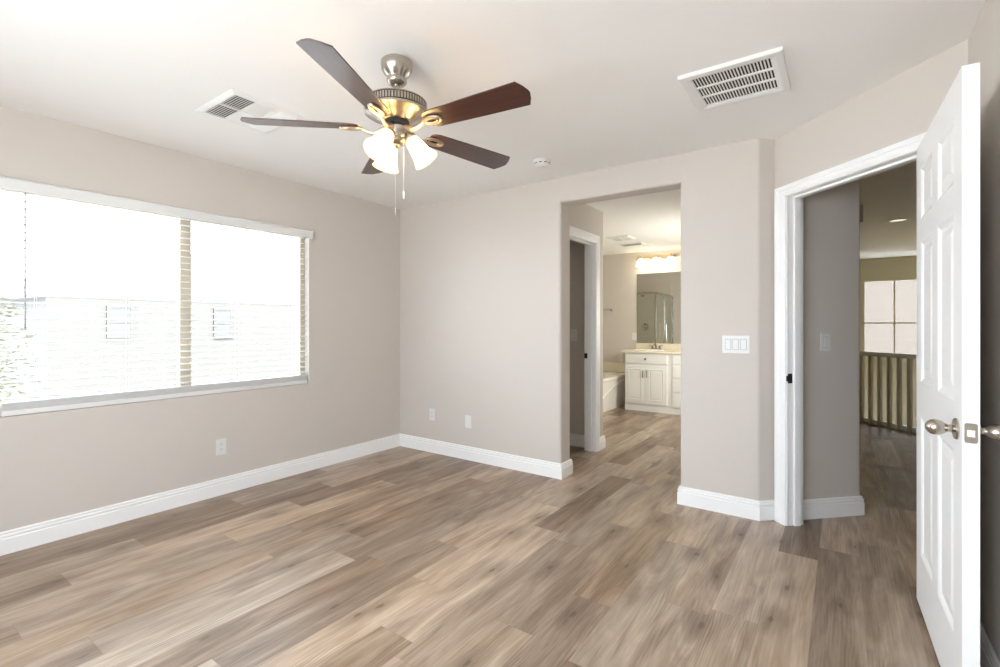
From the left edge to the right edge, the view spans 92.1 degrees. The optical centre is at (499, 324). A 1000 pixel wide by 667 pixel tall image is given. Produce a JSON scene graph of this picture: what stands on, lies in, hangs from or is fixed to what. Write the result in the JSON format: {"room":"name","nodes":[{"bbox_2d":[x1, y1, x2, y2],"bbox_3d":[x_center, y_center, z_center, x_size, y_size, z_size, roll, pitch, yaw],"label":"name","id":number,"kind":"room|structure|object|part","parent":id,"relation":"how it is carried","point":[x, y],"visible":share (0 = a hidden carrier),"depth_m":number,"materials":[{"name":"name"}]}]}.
{"room":"empty bedroom","nodes":[
{"label":"empty bedroom","id":0,"kind":"room"},
{"bbox_2d":[0,105,399,531],"bbox_3d":[-2.392,0.030,3.199,0.160,2.440,4.720,0,0,35],"label":"wall","id":1,"kind":"structure","parent":0,"point":[54,464],"depth_m":3.48,"materials":[{"name":"beige paint"}]},
{"bbox_2d":[0,188,304,407],"bbox_3d":[-2.269,-0.150,3.403,0.075,1.310,1.921,0,0,35],"label":"window","id":2,"kind":"structure","parent":1,"relation":"in","point":[299,303],"depth_m":3.44,"materials":[{"name":"beige plastic"}]},
{"bbox_2d":[0,176,313,416],"bbox_3d":[-2.195,-0.149,3.349,0.108,1.305,1.948,0,0,35],"label":"window blind","id":3,"kind":"object","parent":2,"relation":"attached to","point":[102,399],"visible":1,"depth_m":3.12,"materials":[{"name":"white plastic"}]},
{"bbox_3d":[-2.673,-0.150,2.767,0.001,1.250,0.001,0,0,35],"label":"ladder cord","id":4,"kind":"part","parent":3,"relation":"part of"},
{"bbox_3d":[-2.201,0.487,3.387,0.054,0.032,1.838,0,0,35],"label":"rail","id":5,"kind":"part","parent":3,"relation":"part of","materials":[{"name":"white plastic"}]},
{"bbox_2d":[0,434,399,555],"bbox_3d":[-2.268,1.188,3.222,0.015,0.124,4.300,0,0,35],"label":"baseboard","id":6,"kind":"structure","parent":1,"relation":"attached to","point":[21,538],"depth_m":3.26,"materials":[{"name":"white paint"}]},
{"bbox_2d":[216,438,225,455],"bbox_3d":[-2.047,0.897,3.541,0.008,0.117,0.072,0,0,35],"label":"power outlet","id":7,"kind":"object","parent":1,"relation":"attached to","point":[220,443],"visible":1,"depth_m":3.54,"materials":[{"name":"white plastic"}]},
{"bbox_2d":[219,442,223,451],"bbox_3d":[-2.045,0.897,3.539,0.003,0.067,0.033,0,0,35],"label":"receptacle","id":8,"kind":"object","parent":7,"relation":"attached to","point":[221,444],"depth_m":3.54,"materials":[{"name":"white plastic"}]},
{"bbox_2d":[0,405,980,666],"bbox_3d":[1.764,1.350,3.394,7.000,0.200,9.840,0,0,35],"label":"floor","id":9,"kind":"structure","parent":0,"point":[400,556],"depth_m":2.42,"materials":[{"name":"brown wood"}]},
{"bbox_2d":[603,362,624,412],"bbox_3d":[1.224,0.932,7.310,1.115,0.635,1.589,0,0,35],"label":"bathtub","id":10,"kind":"object","parent":9,"relation":"on","point":[613,381],"visible":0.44,"depth_m":7.26,"materials":[{"name":"white ceramic"}]},
{"bbox_3d":[1.680,0.692,7.955,1.115,0.154,0.009,0,0,35],"label":"splash panel","id":11,"kind":"part","parent":10,"relation":"part of","materials":[{"name":"beige stone"}]},
{"bbox_2d":[625,352,680,414],"bbox_3d":[2.724,0.831,6.810,1.779,0.838,0.646,0,0,35],"label":"vanity cabinet","id":12,"kind":"object","parent":9,"relation":"on","point":[652,380],"visible":0.41,"depth_m":6.84,"materials":[{"name":"white paint"}]},
{"bbox_3d":[1.962,0.865,6.998,0.290,0.540,0.026,0,0,35],"label":"door","id":13,"kind":"part","parent":12,"relation":"part of","materials":[{"name":"white paint"}]},
{"bbox_3d":[2.091,0.494,6.912,0.600,0.132,0.018,0,0,35],"label":"drawer","id":14,"kind":"part","parent":12,"relation":"part of","materials":[{"name":"white paint"}]},
{"bbox_2d":[621,343,680,353],"bbox_3d":[2.717,0.351,6.832,1.835,0.118,0.643,0,0,35],"label":"countertop","id":15,"kind":"structure","parent":12,"relation":"on","point":[640,347],"depth_m":7.24,"materials":[{"name":"beige stone"}]},
{"bbox_2d":[634,349,663,350],"bbox_3d":[2.213,0.379,7.162,0.446,0.016,0.326,0,0,35],"label":"basin","id":16,"kind":"object","parent":15,"relation":"in","point":[634,349],"depth_m":7.16,"materials":[{"name":"white ceramic"}]},
{"bbox_2d":[649,343,662,348],"bbox_3d":[2.366,0.330,7.318,0.153,0.096,0.156,0,0,-10],"label":"vanity faucet","id":17,"kind":"object","parent":15,"relation":"on","point":[654,343],"visible":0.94,"depth_m":7.32,"materials":[{"name":"silver metal"}]},
{"bbox_3d":[2.209,0.865,6.823,0.304,0.540,0.026,0,0,35],"label":"door","id":18,"kind":"part","parent":12,"relation":"part of","materials":[{"name":"white paint"}]},
{"bbox_3d":[2.560,0.488,6.580,0.400,0.125,0.018,0,0,35],"label":"drawer","id":19,"kind":"part","parent":12,"relation":"part of","materials":[{"name":"white paint"}]},
{"bbox_3d":[2.560,0.657,6.580,0.400,0.162,0.018,0,0,35],"label":"drawer","id":20,"kind":"part","parent":12,"relation":"part of","materials":[{"name":"white paint"}]},
{"bbox_3d":[2.560,0.851,6.580,0.400,0.175,0.018,0,0,35],"label":"drawer","id":21,"kind":"part","parent":12,"relation":"part of","materials":[{"name":"white paint"}]},
{"bbox_3d":[2.560,1.056,6.580,0.400,0.187,0.018,0,0,35],"label":"drawer","id":22,"kind":"part","parent":12,"relation":"part of","materials":[{"name":"white paint"}]},
{"bbox_2d":[860,351,916,432],"bbox_3d":[4.832,0.797,5.121,0.082,0.905,4.450,0,0,-10],"label":"stair railing","id":23,"kind":"object","parent":9,"relation":"on","point":[909,428],"visible":0.23,"depth_m":5.80,"materials":[{"name":"grey metal"}]},
{"bbox_3d":[4.823,0.370,5.120,0.060,0.050,4.450,0,0,-10],"label":"rail","id":24,"kind":"part","parent":23,"relation":"part of","materials":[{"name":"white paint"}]},
{"bbox_3d":[4.842,1.215,5.123,0.060,0.054,4.450,0,0,-10],"label":"rail","id":25,"kind":"part","parent":23,"relation":"part of","materials":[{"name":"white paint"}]},
{"bbox_2d":[0,0,984,258],"bbox_3d":[2.504,-1.250,4.439,7.000,0.120,12.400,0,0,35],"label":"ceiling","id":26,"kind":"structure","parent":0,"point":[600,77],"depth_m":2.28,"materials":[{"name":"paint"}]},
{"bbox_2d":[196,89,305,133],"bbox_3d":[-1.402,-1.184,2.719,0.410,0.012,0.410,0,0,35],"label":"ceiling vent","id":27,"kind":"object","parent":26,"relation":"in","point":[232,105],"visible":0.74,"depth_m":2.66,"materials":[{"name":"white metal"}]},
{"bbox_2d":[240,38,530,214],"bbox_3d":[-0.423,-0.842,2.171,1.251,0.696,1.271,0,0,35],"label":"ceiling fan","id":28,"kind":"object","parent":26,"relation":"hanging from","point":[400,111],"visible":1,"depth_m":2.09,"materials":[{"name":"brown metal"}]},
{"bbox_3d":[-0.883,-0.890,2.136,0.502,0.006,0.136,1,11,-6],"label":"blade","id":29,"kind":"part","parent":28,"relation":"part of","materials":[{"name":"brown wood"}]},
{"bbox_3d":[-0.554,-0.897,1.770,0.136,0.006,0.502,13,1,12],"label":"blade","id":30,"kind":"part","parent":28,"relation":"part of","materials":[{"name":"brown wood"}]},
{"bbox_3d":[-0.637,-0.878,2.562,0.136,0.006,0.502,-13,4,-24],"label":"blade","id":31,"kind":"part","parent":28,"relation":"part of","materials":[{"name":"brown wood"}]},
{"bbox_3d":[-0.511,-0.783,2.076,0.123,0.153,0.145,0,0,35],"label":"lamp shade","id":32,"kind":"part","parent":28,"relation":"part of","materials":[{"name":"white glass"}]},
{"bbox_3d":[-0.527,-0.783,2.279,0.143,0.153,0.121,0,0,35],"label":"lamp shade","id":33,"kind":"part","parent":28,"relation":"part of","materials":[{"name":"white glass"}]},
{"bbox_3d":[-0.472,-0.676,2.178,0.001,0.317,0.002,0,0,35],"label":"pull chain","id":34,"kind":"part","parent":28,"relation":"part of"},
{"bbox_2d":[405,132,414,141],"bbox_3d":[-0.405,-0.846,2.185,0.057,0.054,0.058,0,0,35],"label":"socket","id":35,"kind":"object","parent":28,"relation":"attached to","point":[409,137],"depth_m":2.16,"materials":[{"name":"gold metal"}]},
{"bbox_3d":[-0.347,-0.783,2.193,0.136,0.153,0.130,0,0,35],"label":"lamp shade","id":36,"kind":"part","parent":28,"relation":"part of","materials":[{"name":"white glass"}]},
{"bbox_3d":[-0.155,-0.878,2.460,0.502,0.006,0.136,2,-15,-42],"label":"blade","id":37,"kind":"part","parent":28,"relation":"part of","materials":[{"name":"brown wood"}]},
{"bbox_3d":[-0.104,-0.890,1.970,0.502,0.006,0.136,-1,-14,30],"label":"blade","id":38,"kind":"part","parent":28,"relation":"part of","materials":[{"name":"brown wood"}]},
{"bbox_2d":[533,158,550,167],"bbox_3d":[0.307,-1.168,3.507,0.128,0.044,0.128,0,0,35],"label":"smoke detector","id":39,"kind":"object","parent":26,"relation":"attached to","point":[540,162],"visible":1,"depth_m":3.47,"materials":[{"name":"white plastic"}]},
{"bbox_2d":[678,46,790,111],"bbox_3d":[1.156,-1.181,2.365,0.436,0.018,0.436,0,0,35],"label":"ceiling vent","id":40,"kind":"object","parent":26,"relation":"in","point":[763,74],"visible":1,"depth_m":2.33,"materials":[{"name":"white metal"}]},
{"bbox_2d":[887,218,908,221],"bbox_3d":[4.533,-1.186,5.490,0.196,0.008,0.196,0,0,35],"label":"recessed light","id":41,"kind":"object","parent":26,"relation":"in","point":[899,219],"visible":1,"depth_m":5.48,"materials":[{"name":"white metal"}]},
{"bbox_2d":[570,204,602,436],"bbox_3d":[0.013,0.055,5.031,1.850,2.390,0.990,0,0,35],"label":"wall","id":42,"kind":"structure","parent":0,"point":[585,217],"depth_m":4.93,"materials":[{"name":"beige paint"}]},
{"bbox_2d":[571,329,576,340],"bbox_3d":[0.759,0.110,4.968,0.072,0.117,0.011,0,0,35],"label":"light switch","id":43,"kind":"object","parent":42,"relation":"attached to","point":[573,331],"visible":1,"depth_m":4.96,"materials":[{"name":"white plastic"}]},
{"bbox_2d":[570,226,599,451],"bbox_3d":[0.705,0.217,4.503,0.114,2.065,0.667,0,0,35],"label":"trim","id":44,"kind":"structure","parent":42,"relation":"attached to","point":[589,247],"depth_m":4.75,"materials":[{"name":"white paint"}]},
{"bbox_2d":[570,433,605,449],"bbox_3d":[0.272,1.188,5.384,1.865,0.124,0.145,0,0,35],"label":"baseboard","id":45,"kind":"structure","parent":42,"relation":"attached to","point":[577,440],"depth_m":4.92,"materials":[{"name":"white paint"}]},
{"bbox_2d":[400,138,773,500],"bbox_3d":[0.450,0.030,4.160,3.570,2.440,0.372,0,0,35],"label":"wall","id":46,"kind":"structure","parent":0,"point":[485,277],"depth_m":3.96,"materials":[{"name":"beige paint"}]},
{"bbox_2d":[429,408,434,420],"bbox_3d":[-0.664,0.881,4.715,0.072,0.117,0.008,0,0,35],"label":"power outlet","id":47,"kind":"object","parent":46,"relation":"attached to","point":[431,411],"visible":1,"depth_m":4.71,"materials":[{"name":"white plastic"}]},
{"bbox_2d":[465,415,470,427],"bbox_3d":[-0.293,0.898,4.454,0.072,0.117,0.007,0,0,35],"label":"blank wall plate","id":48,"kind":"object","parent":46,"relation":"attached to","point":[467,417],"visible":1,"depth_m":4.46,"materials":[{"name":"white plastic"}]},
{"bbox_2d":[400,434,572,479],"bbox_3d":[-0.214,1.188,4.508,1.883,0.124,0.202,0,0,35],"label":"baseboard","id":49,"kind":"structure","parent":46,"relation":"attached to","point":[561,471],"depth_m":4.29,"materials":[{"name":"white paint"}]},
{"bbox_2d":[677,485,773,520],"bbox_3d":[1.530,1.188,3.264,0.592,0.124,0.187,0,0,35],"label":"baseboard","id":50,"kind":"structure","parent":46,"relation":"attached to","point":[763,510],"depth_m":3.18,"materials":[{"name":"white paint"}]},
{"bbox_2d":[722,335,749,353],"bbox_3d":[1.542,0.130,3.153,0.165,0.118,0.011,0,0,35],"label":"light switch","id":51,"kind":"object","parent":46,"relation":"attached to","point":[740,344],"visible":1,"depth_m":3.15,"materials":[{"name":"white plastic"}]},
{"bbox_2d":[587,189,680,254],"bbox_3d":[1.339,-1.165,5.910,3.040,0.050,3.945,0,0,35],"label":"ceiling","id":52,"kind":"structure","parent":0,"point":[654,219],"depth_m":5.33,"materials":[{"name":"paint"}]},
{"bbox_2d":[606,235,635,240],"bbox_3d":[1.591,-1.130,6.335,0.300,0.020,0.300,0,0,35],"label":"ceiling vent","id":53,"kind":"object","parent":52,"relation":"in","point":[623,237],"visible":1,"depth_m":6.29,"materials":[{"name":"white metal"}]},
{"bbox_2d":[618,242,644,245],"bbox_3d":[1.871,-1.134,6.835,0.340,0.012,0.200,0,0,35],"label":"ceiling vent","id":54,"kind":"object","parent":52,"relation":"in","point":[636,243],"visible":1,"depth_m":6.80,"materials":[{"name":"white metal"}]},
{"bbox_2d":[603,249,680,372],"bbox_3d":[2.449,0.030,7.479,3.040,2.440,0.100,0,0,35],"label":"wall","id":55,"kind":"structure","parent":0,"point":[620,271],"depth_m":7.77,"materials":[{"name":"beige paint"}]},
{"bbox_2d":[632,333,636,339],"bbox_3d":[2.128,0.190,7.640,0.072,0.117,0.008,0,0,35],"label":"power outlet","id":56,"kind":"object","parent":55,"relation":"attached to","point":[634,335],"visible":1,"depth_m":7.63,"materials":[{"name":"white plastic"}]},
{"bbox_2d":[636,252,679,266],"bbox_3d":[2.373,-0.992,7.354,0.660,0.186,0.192,0,0,35],"label":"vanity light","id":57,"kind":"object","parent":55,"relation":"attached to","point":[669,257],"visible":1,"depth_m":7.33,"materials":[{"name":"white glass"}]},
{"bbox_3d":[2.175,-0.957,7.465,0.144,0.116,0.143,0,0,35],"label":"lamp shade","id":58,"kind":"part","parent":57,"relation":"part of","materials":[{"name":"white glass"}]},
{"bbox_3d":[2.359,-0.957,7.334,0.144,0.116,0.143,0,0,35],"label":"lamp shade","id":59,"kind":"part","parent":57,"relation":"part of","materials":[{"name":"white glass"}]},
{"bbox_3d":[2.422,-1.035,7.423,0.660,0.090,0.022,0,0,35],"label":"plate","id":60,"kind":"part","parent":57,"relation":"part of","materials":[{"name":"silver metal"}]},
{"bbox_3d":[2.544,-0.957,7.204,0.144,0.116,0.143,0,0,35],"label":"lamp shade","id":61,"kind":"part","parent":57,"relation":"part of","materials":[{"name":"white glass"}]},
{"bbox_2d":[636,343,680,349],"bbox_3d":[2.896,0.336,7.085,1.835,0.088,0.023,0,0,35],"label":"backsplash","id":62,"kind":"structure","parent":55,"relation":"attached to","point":[638,345],"depth_m":7.39,"materials":[{"name":"beige stone"}]},
{"bbox_2d":[637,271,680,343],"bbox_3d":[2.894,-0.252,7.095,1.800,1.087,0.008,0,0,35],"label":"bathroom mirror","id":63,"kind":"object","parent":55,"relation":"attached to","point":[658,294],"visible":0.34,"depth_m":7.41,"materials":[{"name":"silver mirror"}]},
{"bbox_2d":[803,179,859,499],"bbox_3d":[2.116,0.030,3.195,0.507,2.440,0.130,0,0,-10],"label":"wall","id":64,"kind":"structure","parent":0,"point":[831,217],"depth_m":3.13,"materials":[{"name":"beige paint"}]},
{"bbox_2d":[820,333,829,350],"bbox_3d":[2.110,0.115,3.122,0.072,0.117,0.011,0,0,-10],"label":"light switch","id":65,"kind":"object","parent":64,"relation":"attached to","point":[824,337],"visible":1,"depth_m":3.12,"materials":[{"name":"white plastic"}]},
{"bbox_2d":[803,495,864,519],"bbox_3d":[2.132,1.188,3.190,0.498,0.124,0.145,0,0,-10],"label":"baseboard","id":66,"kind":"structure","parent":64,"relation":"attached to","point":[833,507],"depth_m":3.12,"materials":[{"name":"white paint"}]},
{"bbox_2d":[860,205,862,221],"bbox_3d":[2.384,-0.738,3.240,0.037,0.115,0.100,0,0,-10],"label":"door chime","id":67,"kind":"object","parent":64,"relation":"attached to","point":[861,206],"visible":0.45,"depth_m":3.19,"materials":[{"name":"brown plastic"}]},
{"bbox_2d":[774,39,967,188],"bbox_3d":[1.916,0.030,2.526,0.108,2.440,1.220,0,0,-10],"label":"wall","id":68,"kind":"structure","parent":0,"point":[904,106],"depth_m":2.44,"materials":[{"name":"beige paint"}]},
{"bbox_2d":[774,132,925,525],"bbox_3d":[1.845,0.193,2.565,0.020,2.113,1.040,0,0,-10],"label":"trim","id":69,"kind":"structure","parent":68,"relation":"attached to","point":[910,145],"depth_m":3.01,"materials":[{"name":"white paint"}]},
{"bbox_2d":[786,151,916,525],"bbox_3d":[1.906,0.217,2.575,0.116,2.065,0.900,0,0,-10],"label":"trim","id":70,"kind":"structure","parent":68,"relation":"attached to","point":[794,202],"depth_m":2.99,"materials":[{"name":"white paint"}]},
{"bbox_3d":[1.796,0.335,2.992,0.040,0.060,0.003,0,0,-10],"label":"strike plate","id":71,"kind":"part","parent":70,"relation":"part of","materials":[{"name":"black metal"}]},
{"bbox_2d":[917,62,999,666],"bbox_3d":[1.667,0.224,1.818,0.196,2.028,0.880,0,0,34],"label":"door","id":72,"kind":"structure","parent":68,"relation":"in","point":[949,430],"depth_m":1.62,"materials":[{"name":"white paint"}]},
{"bbox_3d":[1.414,0.330,1.546,0.078,0.068,0.068,0,0,34],"label":"knob","id":73,"kind":"part","parent":72,"relation":"part of","materials":[{"name":"silver metal"}]},
{"bbox_3d":[1.428,0.330,1.461,0.030,0.060,0.002,0,0,34],"label":"latch plate","id":74,"kind":"part","parent":72,"relation":"part of","materials":[{"name":"silver metal"}]},
{"bbox_3d":[1.512,0.330,1.481,0.078,0.068,0.068,0,0,34],"label":"knob","id":75,"kind":"part","parent":72,"relation":"part of","materials":[{"name":"silver metal"}]},
{"bbox_2d":[860,256,916,427],"bbox_3d":[7.286,1.405,8.412,3.780,5.190,0.150,0,0,35],"label":"wall","id":76,"kind":"structure","parent":0,"point":[891,268],"depth_m":8.58,"materials":[{"name":"paint"}]},
{"bbox_2d":[863,278,916,352],"bbox_3d":[7.354,-0.125,8.351,1.700,1.350,0.090,0,0,35],"label":"window","id":77,"kind":"structure","parent":76,"relation":"in","point":[893,280],"depth_m":8.58,"materials":[{"name":"beige plastic"}]},
{"bbox_2d":[968,0,999,661],"bbox_3d":[0.950,0.030,0.467,0.148,2.440,3.840,0,0,35],"label":"wall","id":78,"kind":"structure","parent":0,"point":[984,38],"depth_m":1.73,"materials":[{"name":"beige paint"}]},
{"bbox_2d":[980,621,999,666],"bbox_3d":[0.901,1.188,0.538,0.015,0.124,3.580,0,0,35],"label":"baseboard","id":79,"kind":"structure","parent":78,"relation":"attached to","point":[988,657],"depth_m":1.71,"materials":[{"name":"white paint"}]},
{"label":"outside","id":80,"kind":"structure","parent":0,"visible":0},
{"bbox_3d":[-1.033,4.350,4.981,120.000,0.200,120.000,0,0,35],"label":"ground","id":81,"kind":"structure","parent":80,"visible":0},
{"bbox_2d":[0,297,41,402],"bbox_3d":[-5.959,1.967,5.451,1.132,4.573,1.158,0,0,35],"label":"tree","id":82,"kind":"object","parent":81,"relation":"on","point":[15,385],"visible":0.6,"depth_m":5.68,"materials":[{"name":"green plant"}]},
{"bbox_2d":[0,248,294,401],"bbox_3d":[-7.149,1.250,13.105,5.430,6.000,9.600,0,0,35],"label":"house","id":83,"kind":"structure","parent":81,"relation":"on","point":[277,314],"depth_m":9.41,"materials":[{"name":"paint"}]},
{"bbox_2d":[864,280,916,354],"bbox_3d":[11.135,0.550,13.523,10.000,7.400,5.000,0,0,35],"label":"house","id":84,"kind":"structure","parent":81,"relation":"on","point":[878,296],"depth_m":12.06,"materials":[{"name":"paint"}]}
]}

